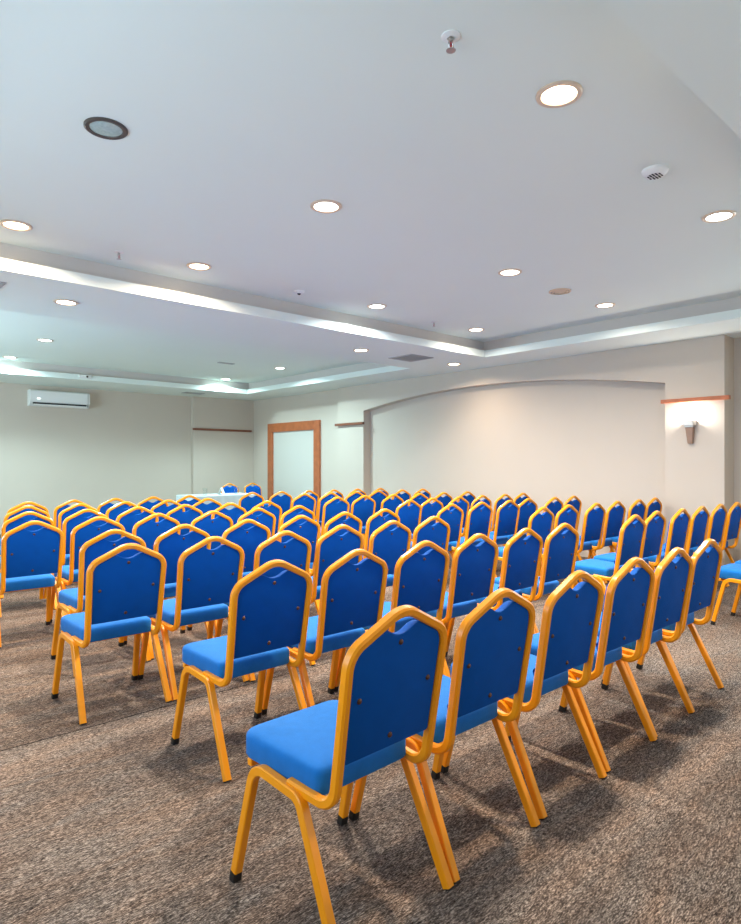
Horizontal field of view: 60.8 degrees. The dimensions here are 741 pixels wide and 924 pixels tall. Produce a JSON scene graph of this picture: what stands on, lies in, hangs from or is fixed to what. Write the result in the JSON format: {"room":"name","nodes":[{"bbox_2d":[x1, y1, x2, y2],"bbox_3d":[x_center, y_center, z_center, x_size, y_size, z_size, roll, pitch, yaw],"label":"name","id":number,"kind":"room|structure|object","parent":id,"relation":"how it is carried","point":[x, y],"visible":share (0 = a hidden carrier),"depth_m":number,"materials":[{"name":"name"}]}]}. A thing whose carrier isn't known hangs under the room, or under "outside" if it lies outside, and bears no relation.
{"room":"assembly chamber","nodes":[
{"label":"assembly chamber","id":0,"kind":"room"},
{"bbox_2d":[0,382,190,529],"bbox_3d":[-6.552,-0.091,12.395,9.490,2.842,0.300,0,0,-42],"label":"wall","id":1,"kind":"structure","parent":0,"point":[133,447],"depth_m":12.97,"materials":[{"name":"paint"}]},
{"bbox_2d":[27,389,89,408],"bbox_3d":[-6.122,-1.253,12.434,1.092,0.312,0.226,0,0,-42],"label":"air conditioner","id":2,"kind":"object","parent":1,"relation":"attached to","point":[40,398],"visible":1,"depth_m":12.33,"materials":[{"name":"white plastic"}]},
{"bbox_2d":[191,396,253,493],"bbox_3d":[-3.472,-0.091,14.889,1.575,2.842,0.126,0,0,-42],"label":"wall panel","id":3,"kind":"object","parent":1,"relation":"attached to","point":[218,458],"depth_m":14.79,"materials":[{"name":"paint"}]},
{"bbox_2d":[0,0,740,400],"bbox_3d":[-1.456,-1.804,7.133,10.000,0.100,14.940,0,0,-42],"label":"ceiling","id":4,"kind":"structure","parent":0,"point":[447,173],"depth_m":3.71,"materials":[{"name":"paint"}]},
{"bbox_2d":[0,219,32,230],"bbox_3d":[-2.612,-1.748,4.654,0.216,0.011,0.216,0,0,-42],"label":"recessed light","id":5,"kind":"object","parent":4,"relation":"in","point":[15,225],"visible":1,"depth_m":4.64,"materials":[{"name":"beige"}]},
{"bbox_2d":[53,299,78,305],"bbox_3d":[-2.860,-1.506,5.933,0.216,0.011,0.216,0,0,-42],"label":"recessed light","id":6,"kind":"object","parent":4,"relation":"in","point":[65,302],"visible":1,"depth_m":5.91,"materials":[{"name":"beige"}]},
{"bbox_2d":[83,117,127,139],"bbox_3d":[-1.385,-1.748,3.307,0.216,0.011,0.216,0,0,-42],"label":"recessed light","id":7,"kind":"object","parent":4,"relation":"in","point":[101,127],"visible":1,"depth_m":3.29,"materials":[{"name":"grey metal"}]},
{"bbox_2d":[186,262,210,270],"bbox_3d":[-1.527,-1.748,5.623,0.216,0.011,0.216,0,0,-42],"label":"recessed light","id":8,"kind":"object","parent":4,"relation":"in","point":[199,266],"visible":1,"depth_m":5.61,"materials":[{"name":"beige"}]},
{"bbox_2d":[310,199,341,212],"bbox_3d":[-0.303,-1.748,4.310,0.216,0.011,0.216,0,0,-42],"label":"recessed light","id":9,"kind":"object","parent":4,"relation":"in","point":[324,205],"visible":1,"depth_m":4.29,"materials":[{"name":"beige"}]},
{"bbox_2d":[0,242,740,388],"bbox_3d":[-1.644,-1.683,7.316,7.446,0.142,11.284,0,0,-42],"label":"trim","id":10,"kind":"structure","parent":4,"relation":"attached to","point":[7,251],"depth_m":7.40,"materials":[{"name":"grey paint"}]},
{"bbox_2d":[388,354,432,361],"bbox_3d":[0.581,-1.507,9.070,0.460,0.010,0.460,0,0,-42],"label":"ceiling vent","id":11,"kind":"object","parent":4,"relation":"in","point":[409,357],"visible":1,"depth_m":9.06,"materials":[{"name":"grey metal"}]},
{"bbox_2d":[441,29,460,53],"bbox_3d":[0.331,-1.723,2.595,0.080,0.061,0.080,0,0,-42],"label":"sprinkler head","id":12,"kind":"object","parent":4,"relation":"attached to","point":[451,36],"visible":1,"depth_m":2.59},
{"bbox_2d":[498,268,521,275],"bbox_3d":[1.280,-1.748,5.800,0.216,0.011,0.216,0,0,-42],"label":"recessed light","id":13,"kind":"object","parent":4,"relation":"in","point":[512,271],"visible":1,"depth_m":5.78,"materials":[{"name":"beige"}]},
{"bbox_2d":[536,80,582,107],"bbox_3d":[0.895,-1.748,3.002,0.216,0.011,0.216,0,0,-42],"label":"recessed light","id":14,"kind":"object","parent":4,"relation":"in","point":[562,93],"visible":1,"depth_m":2.99,"materials":[{"name":"beige"}]},
{"bbox_2d":[641,164,668,179],"bbox_3d":[1.703,-1.734,3.781,0.150,0.039,0.150,0,0,-42],"label":"smoke detector","id":15,"kind":"object","parent":4,"relation":"in","point":[652,172],"visible":1,"depth_m":3.74,"materials":[{"name":"white plastic"}]},
{"bbox_2d":[702,210,735,222],"bbox_3d":[2.474,-1.748,4.485,0.216,0.011,0.216,0,0,-42],"label":"recessed light","id":16,"kind":"object","parent":4,"relation":"in","point":[722,215],"visible":1,"depth_m":4.47,"materials":[{"name":"beige"}]},
{"bbox_2d":[0,534,740,923],"bbox_3d":[-1.456,1.390,7.133,10.000,0.120,14.940,0,0,-42],"label":"floor","id":17,"kind":"structure","parent":0,"point":[105,819],"depth_m":2.44,"materials":[{"name":"carpet"}]},
{"bbox_2d":[0,501,48,545],"bbox_3d":[-3.952,0.878,7.176,0.484,0.906,0.535,0,0,-42],"label":"banquet chair","id":18,"kind":"object","parent":17,"relation":"on","point":[36,505],"visible":0.16,"depth_m":6.99,"materials":[{"name":"gold metal"}]},
{"bbox_2d":[0,505,49,598],"bbox_3d":[-3.599,0.878,6.513,0.484,0.906,0.535,0,0,-42],"label":"banquet chair","id":19,"kind":"object","parent":17,"relation":"on","point":[16,512],"visible":0.23,"depth_m":6.32,"materials":[{"name":"gold metal"}]},
{"bbox_2d":[0,511,57,617],"bbox_3d":[-3.167,0.878,5.737,0.484,0.906,0.535,0,0,-42],"label":"banquet chair","id":20,"kind":"object","parent":17,"relation":"on","point":[16,521],"visible":0.35,"depth_m":5.55,"materials":[{"name":"gold metal"}]},
{"bbox_2d":[0,520,64,647],"bbox_3d":[-2.653,0.881,4.856,0.486,0.911,0.542,0,0,-42],"label":"banquet chair","id":21,"kind":"object","parent":17,"relation":"on","point":[29,559],"visible":0.99,"depth_m":4.71,"materials":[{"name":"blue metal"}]},
{"bbox_2d":[52,499,89,573],"bbox_3d":[-3.623,0.878,7.543,0.484,0.906,0.535,0,0,-42],"label":"banquet chair","id":22,"kind":"object","parent":17,"relation":"on","point":[58,509],"visible":0.22,"depth_m":7.28,"materials":[{"name":"gold metal"}]},
{"bbox_2d":[43,509,107,598],"bbox_3d":[-2.799,0.878,6.056,0.484,0.906,0.535,0,0,-42],"label":"banquet chair","id":23,"kind":"object","parent":17,"relation":"on","point":[76,519],"visible":0.28,"depth_m":5.81,"materials":[{"name":"gold metal"}]},
{"bbox_2d":[53,503,98,575],"bbox_3d":[-3.239,0.878,6.870,0.484,0.906,0.535,0,0,-42],"label":"banquet chair","id":24,"kind":"object","parent":17,"relation":"on","point":[67,512],"visible":0.2,"depth_m":6.62,"materials":[{"name":"gold metal"}]},
{"bbox_2d":[50,516,124,622],"bbox_3d":[-2.334,0.881,5.229,0.486,0.911,0.542,0,0,-42],"label":"banquet chair","id":25,"kind":"object","parent":17,"relation":"on","point":[84,532],"visible":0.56,"depth_m":5.01,"materials":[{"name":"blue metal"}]},
{"bbox_2d":[50,529,150,677],"bbox_3d":[-1.814,0.881,4.253,0.486,0.911,0.542,0,0,-42],"label":"banquet chair","id":26,"kind":"object","parent":17,"relation":"on","point":[71,601],"visible":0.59,"depth_m":4.07,"materials":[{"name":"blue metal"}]},
{"bbox_2d":[51,543,171,725],"bbox_3d":[-1.447,0.881,3.536,0.486,0.911,0.542,0,0,-42],"label":"banquet chair","id":27,"kind":"object","parent":17,"relation":"on","point":[121,593],"visible":1,"depth_m":3.40,"materials":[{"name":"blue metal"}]},
{"bbox_2d":[97,498,130,514],"bbox_3d":[-3.275,0.878,7.884,0.484,0.906,0.535,0,0,-42],"label":"banquet chair","id":28,"kind":"object","parent":17,"relation":"on","point":[102,508],"visible":0.16,"depth_m":7.64,"materials":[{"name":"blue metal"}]},
{"bbox_2d":[105,501,143,520],"bbox_3d":[-2.894,0.878,7.220,0.484,0.906,0.535,0,0,-42],"label":"banquet chair","id":29,"kind":"object","parent":17,"relation":"on","point":[112,513],"visible":0.21,"depth_m":6.99,"materials":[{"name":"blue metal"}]},
{"bbox_2d":[116,506,158,533],"bbox_3d":[-2.450,0.878,6.397,0.484,0.906,0.535,0,0,-42],"label":"banquet chair","id":30,"kind":"object","parent":17,"relation":"on","point":[128,519],"visible":0.23,"depth_m":6.18,"materials":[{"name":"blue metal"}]},
{"bbox_2d":[137,496,168,511],"bbox_3d":[-2.937,0.878,8.236,0.484,0.906,0.535,0,0,-42],"label":"banquet chair","id":31,"kind":"object","parent":17,"relation":"on","point":[145,503],"visible":0.19,"depth_m":8.03,"materials":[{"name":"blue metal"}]},
{"bbox_2d":[132,513,179,549],"bbox_3d":[-1.978,0.881,5.562,0.486,0.911,0.542,0,0,-42],"label":"banquet chair","id":32,"kind":"object","parent":17,"relation":"on","point":[148,530],"visible":0.27,"depth_m":5.36,"materials":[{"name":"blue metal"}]},
{"bbox_2d":[124,524,210,659],"bbox_3d":[-1.468,0.881,4.598,0.486,0.911,0.542,0,0,-42],"label":"banquet chair","id":33,"kind":"object","parent":17,"relation":"on","point":[170,544],"visible":0.27,"depth_m":4.40,"materials":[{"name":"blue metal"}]},
{"bbox_2d":[151,500,184,521],"bbox_3d":[-2.517,0.878,7.530,0.484,0.906,0.535,0,0,-42],"label":"banquet chair","id":34,"kind":"object","parent":17,"relation":"on","point":[159,508],"visible":0.2,"depth_m":7.32,"materials":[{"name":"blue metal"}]},
{"bbox_2d":[166,504,202,534],"bbox_3d":[-2.081,0.878,6.715,0.484,0.906,0.535,0,0,-42],"label":"banquet chair","id":35,"kind":"object","parent":17,"relation":"on","point":[187,517],"visible":0.17,"depth_m":6.54,"materials":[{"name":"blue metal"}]},
{"bbox_2d":[176,495,200,511],"bbox_3d":[-2.568,0.878,8.567,0.484,0.906,0.535,0,0,-42],"label":"banquet chair","id":36,"kind":"object","parent":17,"relation":"on","point":[181,501],"visible":0.11,"depth_m":8.38,"materials":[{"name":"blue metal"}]},
{"bbox_2d":[138,536,248,700],"bbox_3d":[-1.081,0.881,3.860,0.486,0.911,0.542,0,0,-42],"label":"banquet chair","id":37,"kind":"object","parent":17,"relation":"on","point":[206,578],"visible":0.82,"depth_m":3.70,"materials":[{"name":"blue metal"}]},
{"bbox_2d":[164,510,232,599],"bbox_3d":[-1.581,0.881,5.850,0.486,0.911,0.542,0,0,-42],"label":"banquet chair","id":38,"kind":"object","parent":17,"relation":"on","point":[217,526],"visible":0.23,"depth_m":5.69,"materials":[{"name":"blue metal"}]},
{"bbox_2d":[193,498,221,518],"bbox_3d":[-2.153,0.878,7.891,0.484,0.906,0.535,0,0,-42],"label":"banquet chair","id":39,"kind":"object","parent":17,"relation":"on","point":[200,505],"visible":0.23,"depth_m":7.71,"materials":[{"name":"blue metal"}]},
{"bbox_2d":[187,519,270,636],"bbox_3d":[-1.101,0.881,4.991,0.486,0.911,0.542,0,0,-42],"label":"banquet chair","id":40,"kind":"object","parent":17,"relation":"on","point":[249,539],"visible":0.35,"depth_m":4.84,"materials":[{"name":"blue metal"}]},
{"bbox_2d":[211,502,246,525],"bbox_3d":[-1.679,0.878,6.996,0.484,0.906,0.535,0,0,-42],"label":"banquet chair","id":41,"kind":"object","parent":17,"relation":"on","point":[235,513],"visible":0.26,"depth_m":6.84,"materials":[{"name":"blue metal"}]},
{"bbox_2d":[171,560,312,782],"bbox_3d":[-0.588,0.881,2.962,0.486,0.911,0.542,0,0,-42],"label":"banquet chair","id":42,"kind":"object","parent":17,"relation":"on","point":[268,615],"visible":1,"depth_m":2.82,"materials":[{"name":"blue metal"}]},
{"bbox_2d":[239,492,263,511],"bbox_3d":[-1.902,0.878,9.460,0.484,0.906,0.535,0,0,-42],"label":"banquet chair","id":43,"kind":"object","parent":17,"relation":"on","point":[246,502],"visible":0.24,"depth_m":9.27,"materials":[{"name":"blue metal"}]},
{"bbox_2d":[244,483,267,506],"bbox_3d":[-2.381,0.878,13.439,0.484,0.906,0.535,0,0,-42],"label":"banquet chair","id":44,"kind":"object","parent":17,"relation":"on","point":[247,489],"visible":0.27,"depth_m":13.57,"materials":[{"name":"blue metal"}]},
{"bbox_2d":[237,508,275,537],"bbox_3d":[-1.243,0.881,6.217,0.486,0.911,0.542,0,0,-42],"label":"banquet chair","id":45,"kind":"object","parent":17,"relation":"on","point":[267,519],"visible":0.21,"depth_m":6.06,"materials":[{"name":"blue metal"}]},
{"bbox_2d":[215,530,314,681],"bbox_3d":[-0.705,0.881,4.170,0.486,0.911,0.542,0,0,-42],"label":"banquet chair","id":46,"kind":"object","parent":17,"relation":"on","point":[296,551],"visible":0.27,"depth_m":4.00,"materials":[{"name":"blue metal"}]},
{"bbox_2d":[251,500,281,533],"bbox_3d":[-1.340,0.878,7.347,0.484,0.906,0.535,0,0,-42],"label":"banquet chair","id":47,"kind":"object","parent":17,"relation":"on","point":[276,510],"visible":0.2,"depth_m":7.23,"materials":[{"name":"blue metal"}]},
{"bbox_2d":[268,491,292,514],"bbox_3d":[-1.516,0.878,9.760,0.484,0.906,0.535,0,0,-42],"label":"banquet chair","id":48,"kind":"object","parent":17,"relation":"on","point":[284,501],"visible":0.29,"depth_m":9.61,"materials":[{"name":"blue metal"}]},
{"bbox_2d":[280,505,314,526],"bbox_3d":[-0.890,0.881,6.552,0.486,0.911,0.542,0,0,-42],"label":"banquet chair","id":49,"kind":"object","parent":17,"relation":"on","point":[288,515],"visible":0.28,"depth_m":6.35,"materials":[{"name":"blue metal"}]},
{"bbox_2d":[277,515,320,613],"bbox_3d":[-0.738,0.881,5.362,0.486,0.911,0.542,0,0,-42],"label":"banquet chair","id":50,"kind":"object","parent":17,"relation":"on","point":[310,529],"visible":0.33,"depth_m":5.23,"materials":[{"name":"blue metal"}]},
{"bbox_2d":[291,493,315,513],"bbox_3d":[-1.093,0.878,9.051,0.484,0.906,0.535,0,0,-42],"label":"banquet chair","id":51,"kind":"object","parent":17,"relation":"on","point":[309,502],"visible":0.31,"depth_m":8.88,"materials":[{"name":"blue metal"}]},
{"bbox_2d":[261,549,387,714],"bbox_3d":[-0.229,0.881,3.317,0.486,0.911,0.542,0,0,-42],"label":"banquet chair","id":52,"kind":"object","parent":17,"relation":"on","point":[352,596],"visible":0.71,"depth_m":3.16,"materials":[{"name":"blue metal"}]},
{"bbox_2d":[315,492,340,526],"bbox_3d":[-0.745,0.878,9.392,0.484,0.906,0.535,0,0,-42],"label":"banquet chair","id":53,"kind":"object","parent":17,"relation":"on","point":[325,498],"visible":0.24,"depth_m":9.14,"materials":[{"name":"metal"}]},
{"bbox_2d":[320,497,349,536],"bbox_3d":[-0.587,0.878,8.198,0.484,0.906,0.535,0,0,-42],"label":"banquet chair","id":54,"kind":"object","parent":17,"relation":"on","point":[331,509],"visible":0.33,"depth_m":7.99,"materials":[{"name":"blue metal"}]},
{"bbox_2d":[309,512,361,601],"bbox_3d":[-0.393,0.881,5.707,0.486,0.911,0.542,0,0,-42],"label":"banquet chair","id":55,"kind":"object","parent":17,"relation":"on","point":[353,522],"visible":0.26,"depth_m":5.53,"materials":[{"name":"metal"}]},
{"bbox_2d":[310,524,363,660],"bbox_3d":[-0.365,0.881,4.564,0.486,0.911,0.542,0,0,-42],"label":"banquet chair","id":56,"kind":"object","parent":17,"relation":"on","point":[330,547],"visible":0.44,"depth_m":4.34,"materials":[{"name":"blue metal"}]},
{"bbox_2d":[229,605,453,923],"bbox_3d":[-0.087,0.872,1.988,0.486,0.929,0.553,0,0,-44],"label":"banquet chair","id":57,"kind":"object","parent":17,"relation":"on","point":[390,683],"visible":1,"depth_m":1.86,"materials":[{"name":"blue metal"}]},
{"bbox_2d":[345,491,365,541],"bbox_3d":[-0.381,0.878,9.716,0.484,0.906,0.535,0,0,-42],"label":"banquet chair","id":58,"kind":"object","parent":17,"relation":"on","point":[350,498],"visible":0.2,"depth_m":9.50,"materials":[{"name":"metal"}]},
{"bbox_2d":[350,495,375,533],"bbox_3d":[-0.245,0.878,8.546,0.484,0.906,0.535,0,0,-42],"label":"banquet chair","id":59,"kind":"object","parent":17,"relation":"on","point":[363,510],"visible":0.34,"depth_m":8.39,"materials":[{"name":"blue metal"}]},
{"bbox_2d":[363,490,386,538],"bbox_3d":[-0.044,0.878,10.069,0.484,0.906,0.535,0,0,-42],"label":"banquet chair","id":60,"kind":"object","parent":17,"relation":"on","point":[379,498],"visible":0.16,"depth_m":9.91,"materials":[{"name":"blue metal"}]},
{"bbox_2d":[362,509,399,559],"bbox_3d":[-0.035,0.881,6.090,0.486,0.911,0.542,0,0,-42],"label":"banquet chair","id":61,"kind":"object","parent":17,"relation":"on","point":[375,521],"visible":0.34,"depth_m":5.85,"materials":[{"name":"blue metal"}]},
{"bbox_2d":[362,494,403,526],"bbox_3d":[0.148,0.878,8.837,0.484,0.906,0.535,0,0,-42],"label":"banquet chair","id":62,"kind":"object","parent":17,"relation":"on","point":[387,503],"visible":0.28,"depth_m":8.63,"materials":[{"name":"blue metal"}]},
{"bbox_2d":[368,520,411,586],"bbox_3d":[-0.004,0.881,4.891,0.486,0.911,0.542,0,0,-42],"label":"banquet chair","id":63,"kind":"object","parent":17,"relation":"on","point":[388,545],"visible":0.35,"depth_m":4.73,"materials":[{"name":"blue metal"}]},
{"bbox_2d":[334,540,449,691],"bbox_3d":[0.133,0.881,3.655,0.486,0.911,0.542,0,0,-42],"label":"banquet chair","id":64,"kind":"object","parent":17,"relation":"on","point":[419,581],"visible":0.49,"depth_m":3.51,"materials":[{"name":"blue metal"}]},
{"bbox_2d":[395,499,421,541],"bbox_3d":[0.291,0.881,7.554,0.486,0.911,0.542,0,0,-42],"label":"banquet chair","id":65,"kind":"object","parent":17,"relation":"on","point":[410,516],"visible":0.3,"depth_m":7.40,"materials":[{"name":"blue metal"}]},
{"bbox_2d":[391,516,449,574],"bbox_3d":[0.339,0.881,5.260,0.486,0.911,0.542,0,0,-42],"label":"banquet chair","id":66,"kind":"object","parent":17,"relation":"on","point":[438,533],"visible":0.32,"depth_m":5.08,"materials":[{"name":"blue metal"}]},
{"bbox_2d":[411,498,443,539],"bbox_3d":[0.594,0.881,7.945,0.486,0.911,0.542,0,0,-42],"label":"banquet chair","id":67,"kind":"object","parent":17,"relation":"on","point":[428,510],"visible":0.23,"depth_m":7.75,"materials":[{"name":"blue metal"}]},
{"bbox_2d":[410,503,463,557],"bbox_3d":[0.684,0.881,6.837,0.486,0.911,0.542,0,0,-42],"label":"banquet chair","id":68,"kind":"object","parent":17,"relation":"on","point":[454,518],"visible":0.39,"depth_m":6.73,"materials":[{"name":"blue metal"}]},
{"bbox_2d":[433,492,452,506],"bbox_3d":[0.909,0.878,9.448,0.484,0.906,0.535,0,0,-42],"label":"banquet chair","id":69,"kind":"object","parent":17,"relation":"on","point":[445,500],"visible":0.2,"depth_m":9.29,"materials":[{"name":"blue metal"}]},
{"bbox_2d":[349,588,539,883],"bbox_3d":[0.277,0.881,2.331,0.486,0.911,0.542,0,0,-42],"label":"banquet chair","id":70,"kind":"object","parent":17,"relation":"on","point":[492,649],"visible":0.78,"depth_m":2.17,"materials":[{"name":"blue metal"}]},
{"bbox_2d":[448,496,468,536],"bbox_3d":[0.966,0.881,8.259,0.486,0.911,0.542,0,0,-42],"label":"banquet chair","id":71,"kind":"object","parent":17,"relation":"on","point":[463,504],"visible":0.27,"depth_m":8.16,"materials":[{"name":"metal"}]},
{"bbox_2d":[425,533,498,676],"bbox_3d":[0.485,0.881,4.009,0.486,0.911,0.542,0,0,-42],"label":"banquet chair","id":72,"kind":"object","parent":17,"relation":"on","point":[473,568],"visible":0.52,"depth_m":3.84,"materials":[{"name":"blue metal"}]},
{"bbox_2d":[449,502,492,548],"bbox_3d":[1.056,0.881,7.151,0.486,0.911,0.542,0,0,-42],"label":"banquet chair","id":73,"kind":"object","parent":17,"relation":"on","point":[479,520],"visible":0.5,"depth_m":6.99,"materials":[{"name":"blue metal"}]},
{"bbox_2d":[461,495,491,535],"bbox_3d":[1.322,0.881,8.593,0.486,0.911,0.542,0,0,-42],"label":"banquet chair","id":74,"kind":"object","parent":17,"relation":"on","point":[486,500],"visible":0.19,"depth_m":8.41,"materials":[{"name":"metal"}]},
{"bbox_2d":[445,528,542,655],"bbox_3d":[0.852,0.881,4.332,0.486,0.911,0.542,0,0,-42],"label":"banquet chair","id":75,"kind":"object","parent":17,"relation":"on","point":[521,561],"visible":0.55,"depth_m":4.18,"materials":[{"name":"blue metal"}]},
{"bbox_2d":[477,500,519,577],"bbox_3d":[1.433,0.881,7.460,0.486,0.911,0.542,0,0,-42],"label":"banquet chair","id":76,"kind":"object","parent":17,"relation":"on","point":[507,517],"visible":0.52,"depth_m":7.30,"materials":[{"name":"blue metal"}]},
{"bbox_2d":[490,494,512,531],"bbox_3d":[1.691,0.881,8.911,0.486,0.911,0.542,0,0,-42],"label":"banquet chair","id":77,"kind":"object","parent":17,"relation":"on","point":[500,500],"visible":0.31,"depth_m":8.65,"materials":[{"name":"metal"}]},
{"bbox_2d":[490,498,537,545],"bbox_3d":[1.745,0.881,7.842,0.486,0.911,0.542,0,0,-42],"label":"banquet chair","id":78,"kind":"object","parent":17,"relation":"on","point":[526,510],"visible":0.3,"depth_m":7.66,"materials":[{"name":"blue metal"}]},
{"bbox_2d":[441,570,606,819],"bbox_3d":[0.655,0.881,2.688,0.486,0.911,0.542,0,0,-42],"label":"banquet chair","id":79,"kind":"object","parent":17,"relation":"on","point":[570,621],"visible":0.7,"depth_m":2.52,"materials":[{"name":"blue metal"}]},
{"bbox_2d":[498,507,554,566],"bbox_3d":[1.512,0.881,6.334,0.486,0.911,0.542,0,0,-42],"label":"banquet chair","id":80,"kind":"object","parent":17,"relation":"on","point":[542,524],"visible":0.38,"depth_m":6.19,"materials":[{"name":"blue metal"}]},
{"bbox_2d":[494,523,578,632],"bbox_3d":[1.209,0.881,4.674,0.486,0.911,0.542,0,0,-42],"label":"banquet chair","id":81,"kind":"object","parent":17,"relation":"on","point":[560,550],"visible":0.52,"depth_m":4.50,"materials":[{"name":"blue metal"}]},
{"bbox_2d":[525,497,562,536],"bbox_3d":[2.147,0.881,8.123,0.486,0.911,0.542,0,0,-42],"label":"banquet chair","id":82,"kind":"object","parent":17,"relation":"on","point":[555,507],"visible":0.3,"depth_m":7.96,"materials":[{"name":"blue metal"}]},
{"bbox_2d":[539,504,578,585],"bbox_3d":[1.865,0.881,6.669,0.486,0.911,0.542,0,0,-42],"label":"banquet chair","id":83,"kind":"object","parent":17,"relation":"on","point":[571,517],"visible":0.34,"depth_m":6.49,"materials":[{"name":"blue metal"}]},
{"bbox_2d":[553,495,581,560],"bbox_3d":[2.495,0.881,8.465,0.486,0.911,0.542,0,0,-42],"label":"banquet chair","id":84,"kind":"object","parent":17,"relation":"on","point":[577,504],"visible":0.27,"depth_m":8.33,"materials":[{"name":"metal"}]},
{"bbox_2d":[516,557,656,772],"bbox_3d":[1.028,0.881,3.042,0.486,0.911,0.542,0,0,-42],"label":"banquet chair","id":85,"kind":"object","parent":17,"relation":"on","point":[628,596],"visible":0.66,"depth_m":2.87,"materials":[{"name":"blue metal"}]},
{"bbox_2d":[577,503,606,583],"bbox_3d":[2.256,0.881,6.963,0.486,0.911,0.542,0,0,-42],"label":"banquet chair","id":86,"kind":"object","parent":17,"relation":"on","point":[594,519],"visible":0.58,"depth_m":6.80,"materials":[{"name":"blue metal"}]},
{"bbox_2d":[579,501,625,582],"bbox_3d":[2.610,0.881,7.297,0.486,0.911,0.542,0,0,-42],"label":"banquet chair","id":87,"kind":"object","parent":17,"relation":"on","point":[615,516],"visible":0.58,"depth_m":7.12,"materials":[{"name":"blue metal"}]},
{"bbox_2d":[572,514,645,594],"bbox_3d":[2.023,0.881,5.417,0.486,0.911,0.542,0,0,-42],"label":"banquet chair","id":88,"kind":"object","parent":17,"relation":"on","point":[631,537],"visible":0.62,"depth_m":5.26,"materials":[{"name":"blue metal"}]},
{"bbox_2d":[591,499,646,558],"bbox_3d":[2.986,0.881,7.608,0.486,0.911,0.542,0,0,-42],"label":"banquet chair","id":89,"kind":"object","parent":17,"relation":"on","point":[640,509],"visible":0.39,"depth_m":7.43,"materials":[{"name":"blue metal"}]},
{"bbox_2d":[593,511,665,570],"bbox_3d":[2.386,0.881,5.825,0.486,0.911,0.542,0,0,-42],"label":"banquet chair","id":90,"kind":"object","parent":17,"relation":"on","point":[655,527],"visible":0.49,"depth_m":5.70,"materials":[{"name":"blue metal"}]},
{"bbox_2d":[566,547,694,737],"bbox_3d":[1.381,0.881,3.379,0.486,0.911,0.542,0,0,-42],"label":"banquet chair","id":91,"kind":"object","parent":17,"relation":"on","point":[673,574],"visible":0.62,"depth_m":3.23,"materials":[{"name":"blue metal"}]},
{"bbox_2d":[645,497,661,519],"bbox_3d":[3.362,0.881,8.021,0.486,0.911,0.542,0,0,-42],"label":"banquet chair","id":92,"kind":"object","parent":17,"relation":"on","point":[656,506],"visible":0.23,"depth_m":7.82,"materials":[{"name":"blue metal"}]},
{"bbox_2d":[601,538,723,705],"bbox_3d":[1.741,0.881,3.747,0.486,0.911,0.542,0,0,-42],"label":"banquet chair","id":93,"kind":"object","parent":17,"relation":"on","point":[707,561],"visible":0.59,"depth_m":3.62,"materials":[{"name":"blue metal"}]},
{"bbox_2d":[647,508,690,570],"bbox_3d":[2.765,0.881,6.132,0.486,0.911,0.542,0,0,-42],"label":"banquet chair","id":94,"kind":"object","parent":17,"relation":"on","point":[679,525],"visible":0.43,"depth_m":5.95,"materials":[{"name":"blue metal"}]},
{"bbox_2d":[662,506,709,556],"bbox_3d":[3.124,0.881,6.461,0.486,0.911,0.542,0,0,-42],"label":"banquet chair","id":95,"kind":"object","parent":17,"relation":"on","point":[699,523],"visible":0.48,"depth_m":6.28,"materials":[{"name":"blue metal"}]},
{"bbox_2d":[664,504,727,586],"bbox_3d":[3.488,0.881,6.785,0.486,0.911,0.542,0,0,-42],"label":"banquet chair","id":96,"kind":"object","parent":17,"relation":"on","point":[718,517],"visible":0.36,"depth_m":6.62,"materials":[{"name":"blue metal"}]},
{"bbox_2d":[710,563,740,624],"bbox_3d":[3.156,0.881,5.160,0.486,0.911,0.542,0,0,-42],"label":"banquet chair","id":97,"kind":"object","parent":17,"relation":"on","point":[731,572],"visible":0.89,"depth_m":5.16,"materials":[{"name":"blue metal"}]},
{"bbox_2d":[717,502,740,586],"bbox_3d":[3.850,0.881,7.111,0.486,0.911,0.542,0,0,-42],"label":"banquet chair","id":98,"kind":"object","parent":17,"relation":"on","point":[733,523],"visible":0.5,"depth_m":6.95,"materials":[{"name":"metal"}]},
{"bbox_2d":[254,335,740,565],"bbox_3d":[2.026,-0.091,10.278,0.615,2.842,14.940,0,0,-42],"label":"wall","id":99,"kind":"structure","parent":0,"point":[596,427],"depth_m":9.32,"materials":[{"name":"paint"}]},
{"bbox_2d":[268,420,320,500],"bbox_3d":[-1.734,0.208,14.103,0.050,2.244,1.984,0,0,-42],"label":"door","id":100,"kind":"structure","parent":99,"relation":"in","point":[294,448],"depth_m":14.07,"materials":[{"name":"grey paint"}]},
{"bbox_2d":[683,420,695,443],"bbox_3d":[3.884,-0.379,7.688,0.100,0.285,0.120,0,0,-42],"label":"wall lamp","id":101,"kind":"object","parent":99,"relation":"attached to","point":[689,425],"visible":1,"depth_m":7.67,"materials":[{"name":"brown wood"}]},
{"bbox_2d":[661,395,730,403],"bbox_3d":[3.929,-0.769,7.663,0.065,0.047,0.788,0,0,-42],"label":"wall ledge","id":102,"kind":"object","parent":99,"relation":"attached to","point":[722,397],"visible":1,"depth_m":7.62,"materials":[{"name":"orange wood"}]},
{"bbox_3d":[-2.838,0.963,11.774,1.290,0.735,0.640,0,0,-42],"label":"head table","id":103,"kind":"object","parent":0,"visible":0},
{"bbox_2d":[176,493,255,509],"bbox_3d":[-2.838,0.952,11.774,1.394,0.733,0.744,0,0,-42],"label":"tablecloth","id":104,"kind":"object","parent":103,"relation":"on","point":[227,497],"visible":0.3,"depth_m":11.51,"materials":[{"name":"fabric"}]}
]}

